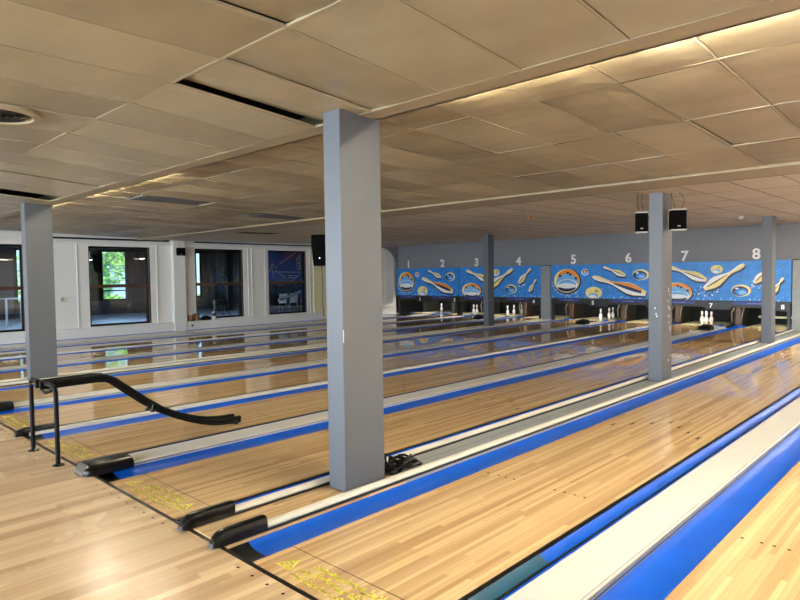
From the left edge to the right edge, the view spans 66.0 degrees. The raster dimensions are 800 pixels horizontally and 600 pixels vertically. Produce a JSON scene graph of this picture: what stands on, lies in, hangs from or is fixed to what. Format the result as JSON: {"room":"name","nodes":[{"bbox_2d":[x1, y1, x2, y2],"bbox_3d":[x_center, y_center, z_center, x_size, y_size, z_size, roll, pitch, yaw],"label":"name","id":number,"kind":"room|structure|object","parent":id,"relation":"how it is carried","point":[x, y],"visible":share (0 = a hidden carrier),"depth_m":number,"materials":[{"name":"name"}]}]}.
{"room":"games hall","nodes":[
{"label":"games hall","id":0,"kind":"room"},
{"bbox_2d":[0,247,275,319],"bbox_3d":[-14.070,-0.760,26.792,0.150,3.050,20.600,1,3,44],"label":"wall","id":1,"kind":"structure","parent":0,"point":[7,254],"depth_m":27.71,"materials":[{"name":"paint"}]},
{"bbox_2d":[0,262,13,313],"bbox_3d":[-16.219,-0.460,24.377,0.040,2.100,1.600,1,3,44],"label":"notice board","id":2,"kind":"object","parent":1,"relation":"attached to","point":[6,268],"visible":0.8,"depth_m":24.77,"materials":[{"name":"grey"}]},
{"bbox_2d":[89,250,125,300],"bbox_3d":[-12.949,-1.114,27.895,0.220,2.240,3.230,1,3,44],"label":"window","id":3,"kind":"structure","parent":1,"relation":"in","point":[96,263],"depth_m":27.27,"materials":[{"name":"clear glass"}]},
{"bbox_2d":[0,424,309,599],"bbox_3d":[-0.947,1.240,9.335,21.000,0.100,24.100,1,3,44],"label":"floor","id":4,"kind":"structure","parent":0,"point":[64,535],"depth_m":3.54,"materials":[{"name":"brown wood"}]},
{"bbox_2d":[0,422,318,599],"bbox_3d":[-4.299,1.370,6.659,19.360,0.061,0.028,1,3,44],"label":"trim","id":5,"kind":"structure","parent":4,"relation":"attached to","point":[225,549],"depth_m":3.72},
{"bbox_2d":[0,230,395,333],"bbox_3d":[-8.580,-0.399,16.541,0.250,3.000,24.120,1,3,44],"label":"wall","id":6,"kind":"structure","parent":0,"point":[65,271],"depth_m":17.96,"materials":[{"name":"white paint"}]},
{"bbox_2d":[0,244,24,332],"bbox_3d":[-10.108,-0.276,14.969,0.240,2.180,1.730,1,3,44],"label":"window","id":7,"kind":"structure","parent":6,"relation":"in","point":[21,287],"depth_m":15.48,"materials":[{"name":"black glass"}]},
{"bbox_2d":[88,246,151,326],"bbox_3d":[-7.883,-0.398,17.302,0.240,2.180,1.700,1,3,44],"label":"window","id":8,"kind":"structure","parent":6,"relation":"in","point":[147,285],"depth_m":17.60,"materials":[{"name":"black glass"}]},
{"bbox_2d":[0,236,311,249],"bbox_3d":[-8.448,-1.556,16.410,0.080,0.120,16.200,1,3,44],"label":"trim","id":9,"kind":"structure","parent":6,"relation":"attached to","point":[2,239],"depth_m":17.74,"materials":[{"name":"white paint"}]},
{"bbox_2d":[170,241,186,330],"bbox_3d":[-6.582,-0.417,18.341,0.160,2.680,0.380,1,3,44],"label":"pillar","id":10,"kind":"structure","parent":6,"relation":"attached to","point":[178,266],"depth_m":18.26,"materials":[{"name":"white paint"}]},
{"bbox_2d":[76,244,310,327],"bbox_3d":[-6.218,-0.496,18.819,0.025,2.250,8.780,1,3,44],"label":"trim","id":11,"kind":"structure","parent":6,"relation":"attached to","point":[76,244],"depth_m":20.13,"materials":[{"name":"white paint"}]},
{"bbox_2d":[0,312,397,344],"bbox_3d":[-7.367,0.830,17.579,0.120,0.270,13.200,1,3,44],"label":"baseboard","id":12,"kind":"structure","parent":6,"relation":"attached to","point":[140,328],"depth_m":17.81,"materials":[{"name":"white paint"}]},
{"bbox_2d":[195,249,243,318],"bbox_3d":[-5.763,-0.520,19.525,0.240,2.170,1.690,1,3,44],"label":"window","id":13,"kind":"structure","parent":6,"relation":"in","point":[239,283],"depth_m":20.00,"materials":[{"name":"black glass"}]},
{"bbox_2d":[268,250,306,314],"bbox_3d":[-3.970,-0.618,21.405,0.240,2.170,1.610,1,3,44],"label":"window","id":14,"kind":"structure","parent":6,"relation":"in","point":[302,253],"depth_m":21.86,"materials":[{"name":"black glass"}]},
{"bbox_2d":[313,265,326,317],"bbox_3d":[-2.700,-0.623,22.490,0.053,2.580,1.150,1,3,44],"label":"trim","id":15,"kind":"structure","parent":6,"relation":"attached to","point":[317,271],"depth_m":22.24,"materials":[{"name":"beige paint"}]},
{"bbox_2d":[381,249,394,313],"bbox_3d":[-0.613,-0.747,24.662,0.075,2.600,1.080,1,3,44],"label":"door","id":16,"kind":"structure","parent":6,"relation":"in","point":[388,285],"depth_m":24.76,"materials":[{"name":"white paint"}]},
{"bbox_2d":[0,0,799,218],"bbox_3d":[-3.043,-1.473,7.136,21.100,0.170,0.195,1,3,44],"label":"ceiling beam","id":17,"kind":"structure","parent":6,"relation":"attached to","point":[767,9],"depth_m":3.57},
{"bbox_2d":[0,305,419,329],"bbox_3d":[-10.105,0.832,23.093,10.950,0.100,20.600,1,3,44],"label":"floor","id":18,"kind":"structure","parent":0,"point":[123,317],"depth_m":25.69,"materials":[{"name":"white"}]},
{"bbox_2d":[0,298,21,328],"bbox_3d":[-13.473,0.468,19.511,0.060,1.000,2.800,1,3,44],"label":"balustrade","id":19,"kind":"object","parent":18,"relation":"on","point":[5,299],"visible":0.61,"depth_m":20.14,"materials":[{"name":"white metal"}]},
{"bbox_2d":[213,300,228,312],"bbox_3d":[-6.450,0.389,22.213,0.580,0.761,0.544,1,3,44],"label":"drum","id":20,"kind":"object","parent":18,"relation":"on","point":[218,305],"visible":0.89,"depth_m":21.99,"materials":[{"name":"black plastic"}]},
{"bbox_2d":[276,283,422,311],"bbox_3d":[-10.125,-0.687,23.033,10.950,3.100,20.800,1,3,44],"label":"wall","id":21,"kind":"structure","parent":0,"point":[287,289],"depth_m":33.41,"materials":[{"name":"paint"}]},
{"bbox_2d":[268,252,300,281],"bbox_3d":[-4.340,-1.306,23.845,0.025,1.280,2.800,1,3,44],"label":"banner","id":22,"kind":"object","parent":21,"relation":"attached to","point":[283,266],"visible":0.58,"depth_m":23.72,"materials":[{"name":"blue fabric"}]},
{"bbox_2d":[0,0,772,214],"bbox_3d":[-6.172,-1.266,3.399,20.910,0.142,9.560,1,3,44],"label":"ceiling","id":23,"kind":"structure","parent":0,"point":[76,64],"depth_m":3.41,"materials":[{"name":"tile"}]},
{"bbox_2d":[0,103,42,124],"bbox_3d":[-2.956,-1.360,4.504,0.600,0.034,0.600,1,3,44],"label":"ceiling vent","id":24,"kind":"object","parent":23,"relation":"in","point":[8,112],"visible":1,"depth_m":4.54,"materials":[{"name":"beige metal"}]},
{"bbox_2d":[0,0,799,251],"bbox_3d":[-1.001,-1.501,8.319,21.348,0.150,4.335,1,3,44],"label":"ceiling","id":25,"kind":"structure","parent":0,"point":[432,171],"depth_m":5.70,"materials":[{"name":"tile"}]},
{"bbox_2d":[123,250,197,312],"bbox_3d":[-11.239,-0.894,29.145,0.144,2.855,3.580,1,3,44],"label":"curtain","id":26,"kind":"object","parent":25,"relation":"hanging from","point":[134,259],"visible":0.25,"depth_m":28.22,"materials":[{"name":"black fabric"}]},
{"bbox_2d":[126,195,211,204],"bbox_3d":[-3.538,-1.541,9.537,0.570,0.016,1.170,1,3,44],"label":"ceiling vent","id":27,"kind":"object","parent":25,"relation":"in","point":[140,197],"visible":0.99,"depth_m":9.44,"materials":[{"name":"grey metal"}]},
{"bbox_2d":[208,252,238,308],"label":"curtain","id":28,"kind":"object","parent":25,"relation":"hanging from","point":[223,263],"depth_m":31.36,"materials":[{"name":"black glass"}]},
{"bbox_2d":[245,214,307,219],"bbox_3d":[-2.285,-1.576,11.700,0.560,0.016,1.150,1,3,44],"label":"ceiling vent","id":29,"kind":"object","parent":25,"relation":"in","point":[274,216],"visible":0.98,"depth_m":11.55,"materials":[{"name":"grey metal"}]},
{"bbox_2d":[136,154,799,240],"bbox_3d":[0.256,-1.634,10.595,21.100,0.210,0.700,1,3,44],"label":"ceiling beam","id":30,"kind":"structure","parent":25,"relation":"attached to","point":[790,167],"depth_m":8.49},
{"bbox_2d":[172,173,799,245],"bbox_3d":[4.315,-1.753,13.894,21.348,0.094,9.680,1,3,44],"label":"ceiling","id":31,"kind":"structure","parent":0,"point":[778,196],"depth_m":12.26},
{"bbox_2d":[311,234,325,315],"bbox_3d":[-1.682,-0.563,14.125,0.598,1.860,0.407,0,2,8],"label":"loudspeaker","id":32,"kind":"object","parent":31,"relation":"hanging from","point":[318,240],"visible":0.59,"depth_m":13.94,"materials":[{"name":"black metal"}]},
{"bbox_2d":[312,250,325,263],"bbox_3d":[-1.821,-0.975,13.958,0.330,0.320,0.057,0,2,8],"label":"grille","id":33,"kind":"object","parent":32,"relation":"attached to","point":[319,256],"depth_m":13.95,"materials":[{"name":"black plastic"}]},
{"bbox_2d":[635,194,647,232],"bbox_3d":[3.414,-1.233,8.706,0.165,0.566,0.148,0,2,18],"label":"speaker","id":34,"kind":"object","parent":31,"relation":"hanging from","point":[641,218],"visible":0.98,"depth_m":8.65},
{"bbox_2d":[636,213,646,230],"bbox_3d":[3.394,-1.092,8.645,0.141,0.250,0.006,0,2,18],"label":"grille","id":35,"kind":"object","parent":34,"relation":"attached to","point":[641,218],"depth_m":8.64,"materials":[{"name":"black fabric"}]},
{"bbox_2d":[669,194,686,230],"bbox_3d":[3.844,-1.248,8.528,0.203,0.568,0.168,0,2,12],"label":"speaker","id":36,"kind":"object","parent":31,"relation":"hanging from","point":[677,217],"visible":0.94,"depth_m":8.46},
{"bbox_2d":[672,210,685,228],"bbox_3d":[3.831,-1.105,8.456,0.176,0.250,0.006,0,2,12],"label":"grille","id":37,"kind":"object","parent":36,"relation":"attached to","point":[678,216],"depth_m":8.45,"materials":[{"name":"black fabric"}]},
{"bbox_2d":[395,220,799,324],"bbox_3d":[8.283,-0.722,19.084,21.350,3.000,2.820,1,3,44],"label":"wall","id":38,"kind":"structure","parent":0,"point":[737,243],"depth_m":19.17,"materials":[{"name":"grey paint"}]},
{"bbox_2d":[381,246,397,268],"bbox_3d":[-0.442,-1.693,24.726,0.080,0.920,0.980,1,3,44],"label":"trim","id":39,"kind":"structure","parent":38,"relation":"attached to","point":[393,250],"depth_m":24.89,"materials":[{"name":"grey paint"}]},
{"bbox_2d":[397,296,459,315],"bbox_3d":[1.058,0.198,23.987,3.160,0.700,0.084,1,3,44],"label":"valance","id":40,"kind":"object","parent":38,"relation":"attached to","point":[418,298],"visible":1,"depth_m":23.85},
{"bbox_2d":[397,267,459,296],"bbox_3d":[1.049,-0.695,23.954,3.200,1.083,0.056,1,3,44],"label":"panel","id":41,"kind":"object","parent":40,"relation":"on","point":[416,281],"visible":1,"depth_m":23.86,"materials":[{"name":"blue plastic"}]},
{"bbox_2d":[460,297,540,318],"bbox_3d":[3.469,0.258,21.691,3.400,0.700,0.084,1,3,44],"label":"valance","id":42,"kind":"object","parent":38,"relation":"attached to","point":[532,301],"visible":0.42,"depth_m":21.43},
{"bbox_2d":[459,266,540,297],"bbox_3d":[3.460,-0.635,21.658,3.440,1.083,0.056,1,3,44],"label":"panel","id":43,"kind":"object","parent":42,"relation":"on","point":[509,281],"visible":0.91,"depth_m":21.40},
{"bbox_2d":[551,298,648,319],"bbox_3d":[6.228,0.327,19.063,3.420,0.700,0.084,1,3,44],"label":"valance","id":44,"kind":"object","parent":38,"relation":"attached to","point":[591,302],"visible":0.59,"depth_m":19.09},
{"bbox_2d":[551,263,648,299],"bbox_3d":[6.208,-0.567,19.041,3.430,1.083,0.056,1,3,44],"label":"panel","id":45,"kind":"object","parent":44,"relation":"on","point":[629,281],"visible":0.93,"depth_m":19.01,"materials":[{"name":"blue plastic"}]},
{"bbox_2d":[672,301,790,329],"bbox_3d":[8.686,0.388,16.722,3.310,0.700,0.084,1,3,44],"label":"valance","id":46,"kind":"object","parent":38,"relation":"attached to","point":[721,305],"visible":0.85,"depth_m":16.50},
{"bbox_2d":[672,260,792,302],"bbox_3d":[8.677,-0.505,16.689,3.350,1.083,0.056,1,3,44],"label":"panel","id":47,"kind":"object","parent":46,"relation":"on","point":[730,281],"visible":0.77,"depth_m":16.58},
{"bbox_3d":[2.178,1.103,13.722,19.770,0.060,19.233,1,3,44],"label":"floor","id":48,"kind":"structure","parent":0,"visible":0},
{"bbox_2d":[2,312,415,344],"bbox_3d":[-5.307,0.853,19.462,0.226,0.080,17.137,1,3,44],"label":"gutter","id":49,"kind":"object","parent":48,"relation":"on","point":[410,312],"visible":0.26,"depth_m":18.13,"materials":[{"name":"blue plastic"}]},
{"bbox_2d":[0,314,430,350],"bbox_3d":[-4.524,0.890,18.132,0.295,0.172,16.483,1,3,44],"label":"divider","id":50,"kind":"object","parent":48,"relation":"on","point":[152,337],"visible":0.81,"depth_m":16.69,"materials":[{"name":"white plastic"}]},
{"bbox_2d":[0,313,448,352],"bbox_3d":[-4.065,0.884,18.279,0.274,0.080,17.137,1,3,44],"label":"gutter","id":51,"kind":"object","parent":48,"relation":"on","point":[442,313],"visible":0.43,"depth_m":16.77,"materials":[{"name":"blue plastic"}]},
{"bbox_2d":[0,311,451,348],"bbox_3d":[-4.332,0.872,19.521,1.102,0.091,18.567,1,3,44],"label":"lane","id":52,"kind":"object","parent":48,"relation":"on","point":[430,312],"visible":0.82,"depth_m":17.67,"materials":[{"name":"brown wood"}]},
{"bbox_2d":[0,315,463,359],"bbox_3d":[-3.332,0.922,16.995,0.090,0.167,16.485,1,3,44],"label":"divider","id":53,"kind":"object","parent":48,"relation":"on","point":[463,315],"visible":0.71,"depth_m":15.09,"materials":[{"name":"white plastic"}]},
{"bbox_2d":[0,314,480,360],"bbox_3d":[-2.906,0.913,17.175,0.274,0.080,17.137,1,3,44],"label":"gutter","id":54,"kind":"object","parent":48,"relation":"on","point":[476,314],"visible":0.24,"depth_m":15.20,"materials":[{"name":"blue plastic"}]},
{"bbox_2d":[0,312,483,356],"bbox_3d":[-3.072,0.904,18.321,1.102,0.091,18.567,1,3,44],"label":"lane","id":55,"kind":"object","parent":48,"relation":"on","point":[141,342],"visible":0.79,"depth_m":16.06,"materials":[{"name":"brown wood"}]},
{"bbox_2d":[0,317,505,370],"bbox_3d":[-2.063,0.951,15.788,0.393,0.172,16.483,1,3,44],"label":"divider","id":56,"kind":"object","parent":48,"relation":"on","point":[17,367],"visible":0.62,"depth_m":13.36,"materials":[{"name":"white plastic"}]},
{"bbox_2d":[0,313,522,366],"bbox_3d":[-1.913,0.932,17.218,1.102,0.091,18.567,1,3,44],"label":"lane","id":57,"kind":"object","parent":48,"relation":"on","point":[5,363],"visible":0.34,"depth_m":14.44,"materials":[{"name":"brown wood"}]},
{"bbox_2d":[0,316,523,372],"bbox_3d":[-1.567,0.946,15.900,0.274,0.080,17.137,1,3,44],"label":"gutter","id":58,"kind":"object","parent":48,"relation":"on","point":[517,316],"visible":0.35,"depth_m":13.37,"materials":[{"name":"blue plastic"}]},
{"bbox_2d":[0,320,554,387],"bbox_3d":[-0.677,1.017,14.543,0.400,0.103,16.397,1,3,44],"label":"board","id":59,"kind":"object","parent":48,"relation":"on","point":[550,320],"visible":0.12,"depth_m":11.89,"materials":[{"name":"plastic"}]},
{"bbox_2d":[20,203,57,379],"bbox_3d":[-5.525,-0.132,9.438,0.180,2.728,0.380,1,3,44],"label":"support column","id":60,"kind":"structure","parent":59,"relation":"on","point":[36,220],"depth_m":9.36,"materials":[{"name":"grey paint"}]},
{"bbox_2d":[0,319,542,382],"bbox_3d":[-0.896,0.927,14.534,0.081,0.088,16.245,1,3,44],"label":"rail","id":61,"kind":"object","parent":59,"relation":"on","point":[297,347],"visible":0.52,"depth_m":11.72,"materials":[{"name":"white plastic"}]},
{"bbox_2d":[0,319,550,386],"bbox_3d":[-0.671,0.933,14.320,0.081,0.088,16.245,1,3,44],"label":"rail","id":62,"kind":"object","parent":59,"relation":"on","point":[434,333],"visible":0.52,"depth_m":11.75,"materials":[{"name":"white plastic"}]},
{"bbox_2d":[483,234,493,326],"bbox_3d":[2.583,-0.568,17.945,0.172,2.708,0.300,1,3,44],"label":"support column","id":63,"kind":"structure","parent":59,"relation":"on","point":[488,240],"depth_m":17.86,"materials":[{"name":"grey paint"}]},
{"bbox_2d":[541,265,551,319],"bbox_3d":[4.832,-0.245,20.346,0.338,1.812,0.130,1,3,44],"label":"post","id":64,"kind":"object","parent":59,"relation":"on","point":[546,305],"visible":0.96,"depth_m":20.28,"materials":[{"name":"grey paint"}]},
{"bbox_2d":[0,315,568,379],"bbox_3d":[-0.574,0.966,15.942,1.102,0.091,18.567,1,3,44],"label":"lane","id":65,"kind":"object","parent":48,"relation":"on","point":[84,367],"visible":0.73,"depth_m":12.75,"materials":[{"name":"brown wood"}]},
{"bbox_2d":[0,318,572,390],"bbox_3d":[-0.180,0.980,14.579,0.264,0.080,17.137,1,3,44],"label":"gutter","id":66,"kind":"object","parent":48,"relation":"on","point":[203,364],"visible":0.41,"depth_m":11.98,"materials":[{"name":"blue plastic"}]},
{"bbox_2d":[0,321,606,410],"bbox_3d":[0.647,1.018,13.207,0.359,0.172,16.483,1,3,44],"label":"divider","id":67,"kind":"object","parent":48,"relation":"on","point":[4,405],"visible":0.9,"depth_m":9.61,"materials":[{"name":"white plastic"}]},
{"bbox_2d":[0,400,13,410],"bbox_3d":[-4.879,1.278,7.364,0.293,0.080,0.390,1,3,44],"label":"hood","id":68,"kind":"object","parent":67,"relation":"attached to","point":[4,405],"depth_m":7.37,"materials":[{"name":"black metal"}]},
{"bbox_2d":[0,317,620,401],"bbox_3d":[0.809,1.000,14.625,1.102,0.091,18.567,1,3,44],"label":"lane","id":69,"kind":"object","parent":48,"relation":"on","point":[21,394],"visible":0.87,"depth_m":10.86,"materials":[{"name":"brown wood"}]},
{"bbox_2d":[0,320,625,414],"bbox_3d":[1.130,1.013,13.331,0.274,0.080,17.137,1,3,44],"label":"gutter","id":70,"kind":"object","parent":48,"relation":"on","point":[486,341],"visible":0.43,"depth_m":9.60,"materials":[{"name":"blue plastic"}]},
{"bbox_2d":[13,326,648,436],"bbox_3d":[1.863,1.051,12.048,0.090,0.167,16.485,1,3,44],"label":"divider","id":71,"kind":"object","parent":48,"relation":"on","point":[49,427],"visible":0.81,"depth_m":7.83,"materials":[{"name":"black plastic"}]},
{"bbox_2d":[13,422,53,436],"bbox_3d":[-3.690,1.310,6.224,0.075,0.075,0.382,1,3,44],"label":"hood","id":72,"kind":"object","parent":71,"relation":"attached to","point":[49,427],"depth_m":6.21,"materials":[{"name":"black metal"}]},
{"bbox_2d":[0,319,674,430],"bbox_3d":[2.123,1.032,13.374,1.102,0.091,18.567,1,3,44],"label":"lane","id":73,"kind":"object","parent":48,"relation":"on","point":[100,409],"visible":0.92,"depth_m":8.84,"materials":[{"name":"brown wood"}]},
{"bbox_2d":[27,323,678,440],"bbox_3d":[2.288,1.041,12.228,0.274,0.080,17.137,1,3,44],"label":"gutter","id":74,"kind":"object","parent":48,"relation":"on","point":[44,436],"visible":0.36,"depth_m":8.05,"materials":[{"name":"blue plastic"}]},
{"bbox_2d":[36,321,732,463],"bbox_3d":[3.282,1.061,12.271,1.102,0.091,18.567,1,3,44],"label":"lane","id":75,"kind":"object","parent":48,"relation":"on","point":[134,437],"visible":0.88,"depth_m":7.34,"materials":[{"name":"brown wood"}]},
{"bbox_2d":[28,373,240,466],"bbox_3d":[-2.488,0.999,5.999,0.750,0.687,1.874,1,3,44],"label":"ramp","id":76,"kind":"object","parent":75,"relation":"on","point":[51,383],"visible":1,"depth_m":5.58,"materials":[{"name":"black plastic"}]},
{"bbox_2d":[73,327,725,476],"bbox_3d":[3.103,1.079,10.868,0.344,0.172,16.483,1,3,44],"label":"divider","id":77,"kind":"object","parent":48,"relation":"on","point":[101,465],"visible":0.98,"depth_m":6.25,"materials":[{"name":"white plastic"}]},
{"bbox_2d":[73,452,133,476],"bbox_3d":[-2.423,1.339,5.025,0.278,0.080,0.390,1,3,44],"label":"hood","id":78,"kind":"object","parent":77,"relation":"attached to","point":[101,465],"depth_m":4.95,"materials":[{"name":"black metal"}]},
{"bbox_2d":[97,325,744,481],"bbox_3d":[3.581,1.073,10.997,0.274,0.080,17.137,1,3,44],"label":"gutter","id":79,"kind":"object","parent":48,"relation":"on","point":[153,466],"visible":0.56,"depth_m":6.35,"materials":[{"name":"blue plastic"}]},
{"bbox_2d":[97,472,120,481],"bbox_3d":[-2.280,1.414,4.852,0.274,0.044,0.140,1,3,44],"label":"tray","id":80,"kind":"object","parent":79,"relation":"on","point":[112,476],"depth_m":4.92,"materials":[{"name":"black plastic"}]},
{"bbox_2d":[423,300,438,311],"bbox_3d":[1.334,0.153,26.407,0.200,0.830,0.780,1,3,44],"label":"kickback","id":81,"kind":"object","parent":48,"relation":"on","point":[433,305],"visible":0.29,"depth_m":26.27,"materials":[{"name":"black"}]},
{"bbox_2d":[109,323,791,520],"bbox_3d":[4.574,1.093,11.040,1.102,0.091,18.567,1,3,44],"label":"lane","id":82,"kind":"object","parent":48,"relation":"on","point":[178,491],"visible":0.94,"depth_m":5.93,"materials":[{"name":"brown wood"}]},
{"bbox_2d":[179,328,791,521],"bbox_3d":[4.534,1.097,10.090,0.146,0.080,17.137,1,3,44],"label":"gutter","id":83,"kind":"object","parent":48,"relation":"on","point":[791,328],"visible":0.04,"depth_m":6.08,"materials":[{"name":"white plastic"}]},
{"bbox_2d":[193,331,799,548],"bbox_3d":[4.498,1.145,9.615,0.455,0.103,16.397,1,3,44],"label":"divider","id":84,"kind":"object","parent":48,"relation":"on","point":[298,501],"visible":0.41,"depth_m":5.42,"materials":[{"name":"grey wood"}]},
{"bbox_2d":[323,109,384,491],"bbox_3d":[-0.332,-0.004,4.516,0.182,2.728,0.395,1,3,44],"label":"support column","id":85,"kind":"structure","parent":84,"relation":"on","point":[352,193],"depth_m":4.41,"materials":[{"name":"grey paint"}]},
{"bbox_2d":[384,453,422,474],"bbox_3d":[0.001,1.244,4.866,0.230,0.186,0.470,1,3,44],"label":"heap","id":86,"kind":"object","parent":84,"relation":"on","point":[401,465],"visible":0.95,"depth_m":4.82,"materials":[{"name":"black plastic"}]},
{"bbox_2d":[178,330,793,531],"bbox_3d":[4.260,1.055,9.624,0.081,0.088,16.245,1,3,44],"label":"rail","id":87,"kind":"object","parent":84,"relation":"on","point":[197,518],"visible":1,"depth_m":5.20,"materials":[{"name":"white plastic"}]},
{"bbox_2d":[178,500,235,531],"bbox_3d":[-1.218,1.356,3.883,0.078,0.088,0.362,1,3,44],"label":"hood","id":88,"kind":"object","parent":87,"relation":"attached to","point":[197,518],"depth_m":3.85,"materials":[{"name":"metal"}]},
{"bbox_2d":[208,333,799,549],"bbox_3d":[4.524,1.062,9.373,0.081,0.088,16.245,1,3,44],"label":"rail","id":89,"kind":"object","parent":84,"relation":"on","point":[233,533],"visible":1,"depth_m":4.61,"materials":[{"name":"white plastic"}]},
{"bbox_2d":[208,514,267,549],"bbox_3d":[-0.954,1.363,3.631,0.078,0.088,0.362,1,3,44],"label":"hood","id":90,"kind":"object","parent":89,"relation":"attached to","point":[233,533],"depth_m":3.60,"materials":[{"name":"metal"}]},
{"bbox_2d":[648,192,671,381],"bbox_3d":[3.687,-0.205,8.724,0.194,2.688,0.362,1,3,44],"label":"support column","id":91,"kind":"structure","parent":84,"relation":"on","point":[660,237],"depth_m":8.61,"materials":[{"name":"grey paint"}]},
{"bbox_2d":[761,216,775,343],"bbox_3d":[7.816,-0.442,13.058,0.188,2.708,0.340,1,3,44],"label":"support column","id":92,"kind":"structure","parent":84,"relation":"on","point":[768,222],"depth_m":12.95,"materials":[{"name":"grey paint"}]},
{"bbox_2d":[792,259,799,331],"bbox_3d":[10.049,-0.116,15.378,0.428,1.812,0.130,1,3,44],"label":"post","id":93,"kind":"object","parent":84,"relation":"on","point":[796,262],"visible":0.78,"depth_m":15.42,"materials":[{"name":"grey paint"}]},
{"bbox_2d":[503,302,521,313],"bbox_3d":[4.651,0.276,24.107,1.160,0.600,0.420,1,3,44],"label":"cushion","id":94,"kind":"object","parent":48,"relation":"on","point":[510,304],"visible":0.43,"depth_m":24.16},
{"bbox_2d":[229,337,799,561],"bbox_3d":[4.723,1.143,9.338,0.249,0.044,16.307,1,3,44],"label":"gutter","id":95,"kind":"object","parent":48,"relation":"on","point":[256,549],"visible":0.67,"depth_m":4.81,"materials":[{"name":"blue plastic"}]},
{"bbox_2d":[229,542,266,561],"bbox_3d":[-0.852,1.449,3.492,0.249,0.044,0.140,1,3,44],"label":"tray","id":96,"kind":"object","parent":95,"relation":"on","point":[247,550],"depth_m":3.55,"materials":[{"name":"black plastic"}]},
{"bbox_2d":[253,343,799,599],"bbox_3d":[5.214,1.171,8.871,1.102,0.091,16.307,1,3,44],"label":"lane","id":97,"kind":"object","parent":48,"relation":"on","point":[455,540],"visible":1,"depth_m":4.11,"materials":[{"name":"brown wood"}]},
{"bbox_2d":[519,302,537,316],"bbox_3d":[4.823,0.248,22.876,0.419,0.830,1.080,1,3,44],"label":"kickback","id":98,"kind":"object","parent":48,"relation":"on","point":[528,310],"visible":0.66,"depth_m":22.76,"materials":[{"name":"brown wood"}]},
{"bbox_2d":[555,303,568,315],"bbox_3d":[5.990,0.309,22.831,1.160,0.600,0.420,1,3,44],"label":"cushion","id":99,"kind":"object","parent":48,"relation":"on","point":[559,307],"visible":0.21,"depth_m":22.69,"materials":[{"name":"black fabric"}]},
{"bbox_2d":[565,303,584,318],"bbox_3d":[6.184,0.282,21.580,0.419,0.830,1.080,1,3,44],"label":"kickback","id":100,"kind":"object","parent":48,"relation":"on","point":[576,311],"visible":0.66,"depth_m":21.48,"materials":[{"name":"brown wood"}]},
{"bbox_2d":[593,304,620,317],"bbox_3d":[7.373,0.344,21.514,1.160,0.600,0.420,1,3,44],"label":"cushion","id":101,"kind":"object","parent":48,"relation":"on","point":[596,310],"visible":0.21,"depth_m":21.49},
{"bbox_2d":[617,305,635,321],"bbox_3d":[7.533,0.315,20.296,0.419,0.830,1.080,1,3,44],"label":"kickback","id":102,"kind":"object","parent":48,"relation":"on","point":[628,312],"visible":0.66,"depth_m":20.18,"materials":[{"name":"brown wood"}]},
{"bbox_2d":[468,388,799,599],"bbox_3d":[5.672,1.165,8.434,0.161,0.047,16.307,1,3,44],"label":"gutter","id":103,"kind":"object","parent":48,"relation":"on","point":[518,578],"visible":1,"depth_m":3.94,"materials":[{"name":"blue plastic"}]},
{"bbox_2d":[468,554,549,599],"bbox_3d":[0.508,1.440,3.091,0.060,0.035,0.837,1,3,44],"label":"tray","id":104,"kind":"object","parent":103,"relation":"on","point":[518,577],"depth_m":3.16,"materials":[{"name":"teal plastic"}]},
{"bbox_2d":[505,397,799,599],"bbox_3d":[5.954,1.163,8.393,0.298,0.126,16.137,1,3,44],"label":"divider","id":105,"kind":"object","parent":48,"relation":"on","point":[588,573],"visible":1,"depth_m":3.71,"materials":[{"name":"white plastic"}]},
{"bbox_2d":[672,306,689,323],"bbox_3d":[8.769,0.346,19.118,0.419,0.830,1.080,1,3,44],"label":"kickback","id":106,"kind":"object","parent":48,"relation":"on","point":[682,313],"visible":0.55,"depth_m":19.01,"materials":[{"name":"brown wood"}]},
{"bbox_2d":[598,428,799,599],"bbox_3d":[6.024,1.175,8.098,0.234,0.044,16.307,1,3,44],"label":"gutter","id":107,"kind":"object","parent":48,"relation":"on","point":[659,574],"visible":1,"depth_m":3.71,"materials":[{"name":"blue plastic"}]},
{"bbox_2d":[695,307,734,323],"bbox_3d":[9.846,0.405,19.159,1.160,0.600,0.420,1,3,44],"label":"cushion","id":108,"kind":"object","parent":48,"relation":"on","point":[718,315],"visible":0.43,"depth_m":19.02,"materials":[{"name":"black fabric"}]},
{"bbox_2d":[664,461,799,599],"bbox_3d":[6.510,1.203,7.637,1.102,0.091,16.307,1,3,44],"label":"lane","id":109,"kind":"object","parent":48,"relation":"on","point":[759,558],"visible":1,"depth_m":3.31,"materials":[{"name":"brown wood"}]},
{"bbox_2d":[731,307,748,327],"bbox_3d":[9.995,0.376,17.951,0.419,0.830,1.080,1,3,44],"label":"kickback","id":110,"kind":"object","parent":48,"relation":"on","point":[741,314],"visible":0.68,"depth_m":17.81,"materials":[{"name":"brown wood"}]},
{"bbox_2d":[775,305,791,324],"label":"cushion","id":111,"kind":"object","parent":48,"relation":"on","point":[780,317],"depth_m":17.82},
{"label":"outside","id":112,"kind":"structure","parent":0,"visible":0},
{"bbox_3d":[-21.761,0.406,41.516,31.250,0.150,90.000,1,3,44],"label":"ground","id":113,"kind":"structure","parent":112,"visible":0},
{"bbox_2d":[89,252,125,297],"bbox_3d":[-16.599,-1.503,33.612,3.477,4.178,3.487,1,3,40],"label":"tree","id":114,"kind":"object","parent":113,"relation":"on","point":[120,262],"visible":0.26,"depth_m":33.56,"materials":[{"name":"green plant"}]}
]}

